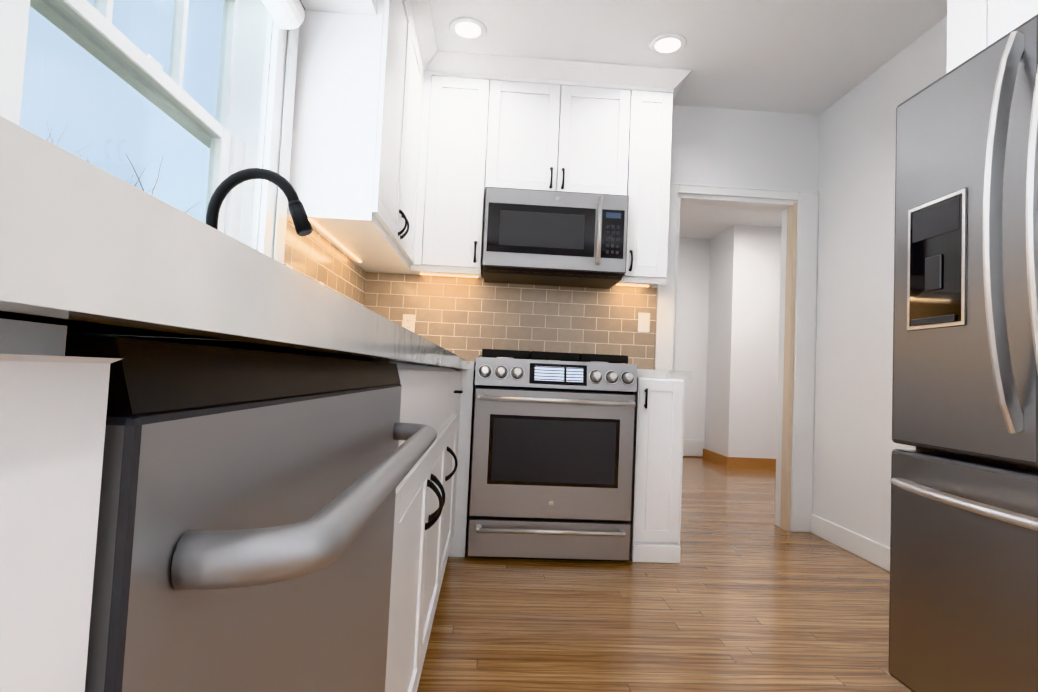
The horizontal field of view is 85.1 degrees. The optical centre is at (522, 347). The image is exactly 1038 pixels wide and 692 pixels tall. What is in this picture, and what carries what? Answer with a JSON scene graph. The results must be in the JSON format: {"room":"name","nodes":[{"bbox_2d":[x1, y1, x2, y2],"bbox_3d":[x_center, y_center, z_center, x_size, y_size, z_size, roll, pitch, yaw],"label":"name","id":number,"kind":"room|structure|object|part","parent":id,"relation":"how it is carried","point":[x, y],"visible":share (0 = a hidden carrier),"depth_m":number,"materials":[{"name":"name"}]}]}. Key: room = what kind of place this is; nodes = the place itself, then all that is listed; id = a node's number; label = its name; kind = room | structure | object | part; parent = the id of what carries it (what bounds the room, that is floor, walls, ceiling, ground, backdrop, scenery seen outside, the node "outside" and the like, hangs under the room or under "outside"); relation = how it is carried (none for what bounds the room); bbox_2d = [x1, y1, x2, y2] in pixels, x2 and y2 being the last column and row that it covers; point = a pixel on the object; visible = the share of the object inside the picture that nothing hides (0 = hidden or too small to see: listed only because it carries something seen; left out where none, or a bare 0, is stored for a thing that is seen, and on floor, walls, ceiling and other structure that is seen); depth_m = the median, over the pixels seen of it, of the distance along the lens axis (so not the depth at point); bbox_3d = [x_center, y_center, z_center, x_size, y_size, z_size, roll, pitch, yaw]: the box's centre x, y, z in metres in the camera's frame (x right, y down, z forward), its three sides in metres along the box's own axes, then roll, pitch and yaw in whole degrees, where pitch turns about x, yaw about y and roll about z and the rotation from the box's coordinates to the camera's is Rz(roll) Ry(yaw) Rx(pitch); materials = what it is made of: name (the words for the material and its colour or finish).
{"room":"kitchen","nodes":[
{"label":"kitchen","id":0,"kind":"room"},
{"bbox_2d":[257,25,272,250],"bbox_3d":[-0.859,-0.410,0.865,0.140,2.550,5.160,3,-3,-3],"label":"wall","id":1,"kind":"structure","parent":0,"point":[265,135],"depth_m":1.82,"materials":[{"name":"white paint"}]},
{"bbox_2d":[0,0,304,263],"bbox_3d":[-0.824,-0.707,1.374,0.246,1.087,1.245,3,-3,-3],"label":"window","id":2,"kind":"structure","parent":1,"relation":"in","point":[249,124],"depth_m":1.73,"materials":[{"name":"white paint"}]},
{"bbox_3d":[-0.902,-0.682,1.341,0.090,0.945,0.930,3,-3,-3],"label":"window sashes","id":3,"kind":"part","parent":2,"relation":"part of","materials":[{"name":"white wood"}]},
{"bbox_2d":[23,0,304,29],"bbox_3d":[-0.720,-1.108,1.343,0.080,0.100,1.016,3,-3,-3],"label":"shade","id":4,"kind":"object","parent":2,"relation":"attached to","point":[286,14],"depth_m":1.78,"materials":[{"name":"white fabric"}]},
{"bbox_2d":[284,208,367,307],"bbox_3d":[-0.770,-0.658,0.895,0.015,1.224,4.849,3,-3,-3],"label":"backsplash","id":5,"kind":"structure","parent":1,"relation":"attached to","point":[312,256],"depth_m":2.49,"materials":[{"name":"tile"}]},
{"bbox_2d":[287,0,434,267],"bbox_3d":[-0.666,-1.033,2.544,0.363,1.128,0.993,3,-3,-3],"label":"upper cabinet","id":6,"kind":"object","parent":1,"relation":"attached to","point":[414,151],"depth_m":2.05,"materials":[{"name":"white paint"}]},
{"bbox_2d":[364,105,818,521],"bbox_3d":[0.497,-0.227,3.449,2.860,2.550,0.140,3,-3,-3],"label":"wall","id":7,"kind":"structure","parent":0,"point":[741,148],"depth_m":3.47,"materials":[{"name":"white paint"}]},
{"bbox_2d":[423,48,506,277],"bbox_3d":[-0.359,-0.989,3.170,0.438,1.128,0.385,3,-3,-3],"label":"upper cabinet","id":8,"kind":"object","parent":7,"relation":"attached to","point":[466,138],"depth_m":3.04,"materials":[{"name":"white paint"}]},
{"bbox_2d":[368,272,656,369],"bbox_3d":[-0.051,-0.149,3.336,1.701,0.502,0.015,3,-3,-3],"label":"backsplash","id":9,"kind":"structure","parent":7,"relation":"attached to","point":[467,319],"depth_m":3.34,"materials":[{"name":"tile"}]},
{"bbox_2d":[479,168,630,287],"bbox_3d":[0.170,-0.644,3.174,0.762,0.490,0.385,3,-3,-3],"label":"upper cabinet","id":10,"kind":"object","parent":7,"relation":"attached to","point":[537,227],"depth_m":2.99,"materials":[{"name":"silver metal"}]},
{"bbox_2d":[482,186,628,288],"bbox_3d":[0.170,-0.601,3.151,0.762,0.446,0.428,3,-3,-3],"label":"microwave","id":11,"kind":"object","parent":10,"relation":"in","point":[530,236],"depth_m":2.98,"materials":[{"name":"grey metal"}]},
{"bbox_2d":[499,60,634,179],"bbox_3d":[0.192,-1.174,3.239,0.776,0.703,0.325,3,-3,-3],"label":"upper cabinet","id":12,"kind":"object","parent":7,"relation":"attached to","point":[559,119],"depth_m":3.08,"materials":[{"name":"white paint"}]},
{"bbox_2d":[615,68,678,286],"bbox_3d":[0.657,-0.940,3.255,0.298,1.128,0.325,3,-3,-3],"label":"upper cabinet","id":13,"kind":"object","parent":7,"relation":"attached to","point":[651,135],"depth_m":3.10,"materials":[{"name":"white paint"}]},
{"bbox_2d":[673,194,796,530],"bbox_3d":[1.270,0.083,3.478,0.750,2.002,0.142,3,-3,-3],"label":"door frame","id":14,"kind":"structure","parent":7,"relation":"attached to","point":[788,208],"depth_m":3.47,"materials":[{"name":"white paint"}]},
{"bbox_2d":[654,182,819,531],"bbox_3d":[1.285,0.050,3.398,0.983,2.062,0.023,3,-3,-3],"label":"trim","id":15,"kind":"structure","parent":7,"relation":"attached to","point":[804,369],"depth_m":3.41,"materials":[{"name":"white paint"}]},
{"bbox_2d":[417,457,911,691],"bbox_3d":[1.163,1.200,5.358,4.810,0.060,14.040,3,-3,-3],"label":"floor","id":16,"kind":"structure","parent":0,"point":[746,594],"depth_m":2.08,"materials":[{"name":"brown wood"}]},
{"bbox_2d":[0,316,191,691],"bbox_3d":[-0.454,0.397,-0.211,0.625,0.874,0.764,3,-3,-3],"label":"base cabinet","id":17,"kind":"object","parent":16,"relation":"on","point":[53,404],"depth_m":0.18,"materials":[{"name":"white paint"}]},
{"bbox_2d":[0,116,475,367],"bbox_3d":[-0.465,-0.011,0.877,0.678,0.040,4.857,3,-3,-3],"label":"countertop","id":18,"kind":"structure","parent":17,"relation":"on","point":[80,243],"depth_m":0.18,"materials":[{"name":"white stone"}]},
{"bbox_2d":[207,168,312,235],"bbox_3d":[-0.631,-0.219,1.347,0.280,0.405,0.129,3,-3,-3],"label":"faucet","id":19,"kind":"object","parent":18,"relation":"on","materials":[{"name":"black metal"}]},
{"bbox_2d":[192,340,427,446],"bbox_3d":[-0.484,0.125,1.210,0.465,0.239,0.735,3,-3,-3],"label":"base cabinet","id":20,"kind":"object","parent":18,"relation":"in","point":[413,377],"depth_m":0.98,"materials":[{"name":"white wood"}]},
{"bbox_2d":[65,335,436,691],"bbox_3d":[-0.438,0.433,0.497,0.640,0.871,0.639,3,-3,-3],"label":"dishwasher","id":21,"kind":"object","parent":16,"relation":"on","point":[245,533],"visible":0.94,"depth_m":0.29,"materials":[{"name":"grey metal"}]},
{"bbox_2d":[387,368,463,651],"bbox_3d":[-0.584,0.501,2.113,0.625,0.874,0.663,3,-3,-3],"label":"base cabinet","id":22,"kind":"object","parent":16,"relation":"on","point":[424,536],"depth_m":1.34,"materials":[{"name":"white paint"}]},
{"bbox_2d":[452,364,474,556],"bbox_3d":[-0.579,0.520,2.518,0.680,0.874,0.270,3,-3,-3],"label":"base cabinet","id":23,"kind":"object","parent":16,"relation":"on","point":[467,394],"depth_m":2.65,"materials":[{"name":"white paint"}]},
{"bbox_2d":[467,349,636,561],"bbox_3d":[0.128,0.520,2.933,0.762,0.977,0.731,3,-3,-3],"label":"range","id":24,"kind":"object","parent":16,"relation":"on","point":[552,458],"visible":1,"depth_m":2.63,"materials":[{"name":"grey metal"}]},
{"bbox_2d":[629,369,691,562],"bbox_3d":[0.651,0.578,3.009,0.278,0.915,0.679,3,-3,-3],"label":"base cabinet","id":25,"kind":"object","parent":16,"relation":"on","point":[655,522],"visible":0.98,"depth_m":2.70,"materials":[{"name":"white paint"}]},
{"bbox_2d":[629,369,691,379],"bbox_3d":[0.669,0.143,3.055,0.278,0.040,0.627,3,-3,-3],"label":"countertop","id":26,"kind":"structure","parent":25,"relation":"on","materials":[{"name":"stone"}]},
{"bbox_2d":[889,14,1037,691],"bbox_3d":[1.428,0.134,1.193,0.871,1.700,0.897,3,-3,-3],"label":"refrigerator","id":27,"kind":"object","parent":16,"relation":"on","point":[963,608],"visible":1,"depth_m":1.36,"materials":[{"name":"grey metal"}]},
{"bbox_2d":[429,0,946,238],"bbox_3d":[1.281,-1.414,5.481,4.810,0.080,14.040,3,-3,-3],"label":"ceiling","id":28,"kind":"structure","parent":0,"point":[813,57],"depth_m":2.80,"materials":[{"name":"white paint"}]},
{"bbox_2d":[449,17,486,40],"bbox_3d":[-0.265,-1.567,2.774,0.182,0.007,0.186,3,-3,-3],"label":"recessed light","id":29,"kind":"object","parent":28,"relation":"in","point":[467,28],"depth_m":2.77,"materials":[{"name":"white paint"}]},
{"bbox_2d":[649,33,686,54],"bbox_3d":[0.729,-1.520,2.826,0.184,0.007,0.185,3,-3,-3],"label":"recessed light","id":30,"kind":"object","parent":28,"relation":"in","point":[668,43],"depth_m":2.83,"materials":[{"name":"white paint"}]},
{"bbox_2d":[675,225,781,458],"bbox_3d":[1.995,0.027,7.412,3.040,2.550,7.620,3,-3,-3],"label":"wall","id":31,"kind":"structure","parent":0,"point":[727,326],"depth_m":6.01,"materials":[{"name":"white paint"}]},
{"bbox_2d":[703,449,725,465],"bbox_3d":[2.116,1.203,6.209,0.015,0.100,0.647,3,-3,-3],"label":"baseboard","id":32,"kind":"structure","parent":31,"relation":"attached to","point":[713,456],"depth_m":6.19,"materials":[{"name":"brown wood"}]},
{"bbox_2d":[726,456,775,468],"bbox_3d":[2.750,1.217,5.909,1.248,0.100,0.016,3,-3,-3],"label":"baseboard","id":33,"kind":"structure","parent":31,"relation":"attached to","point":[730,461],"depth_m":5.88,"materials":[{"name":"brown wood"}]},
{"bbox_2d":[812,16,946,547],"bbox_3d":[1.998,-0.278,0.949,0.140,2.550,5.020,3,-3,-3],"label":"wall","id":34,"kind":"structure","parent":0,"point":[855,445],"depth_m":3.03,"materials":[{"name":"white paint"}]},
{"bbox_2d":[810,514,889,571],"bbox_3d":[1.861,0.939,0.947,0.015,0.110,4.856,3,-3,-3],"label":"baseboard","id":35,"kind":"structure","parent":34,"relation":"attached to","point":[870,550],"depth_m":2.98,"materials":[{"name":"white paint"}]},
{"bbox_2d":[947,0,1037,72],"bbox_3d":[1.583,-0.283,1.212,0.656,2.548,0.992,3,-3,-3],"label":"upper cabinet","id":36,"kind":"object","parent":34,"relation":"attached to","point":[974,27],"depth_m":1.61,"materials":[{"name":"white paint"}]},
{"label":"outside","id":37,"kind":"structure","parent":0,"visible":0},
{"bbox_3d":[-36.668,1.092,22.710,68.780,0.100,90.000,3,-3,-3],"label":"ground","id":38,"kind":"structure","parent":37,"visible":0},
{"bbox_2d":[87,153,199,212],"bbox_3d":[-13.548,-2.274,19.620,2.712,8.481,5.177,3,-3,-3],"label":"tree","id":39,"kind":"object","parent":38,"relation":"on","point":[156,181],"depth_m":18.73,"materials":[{"name":"brown plant"}]}
]}

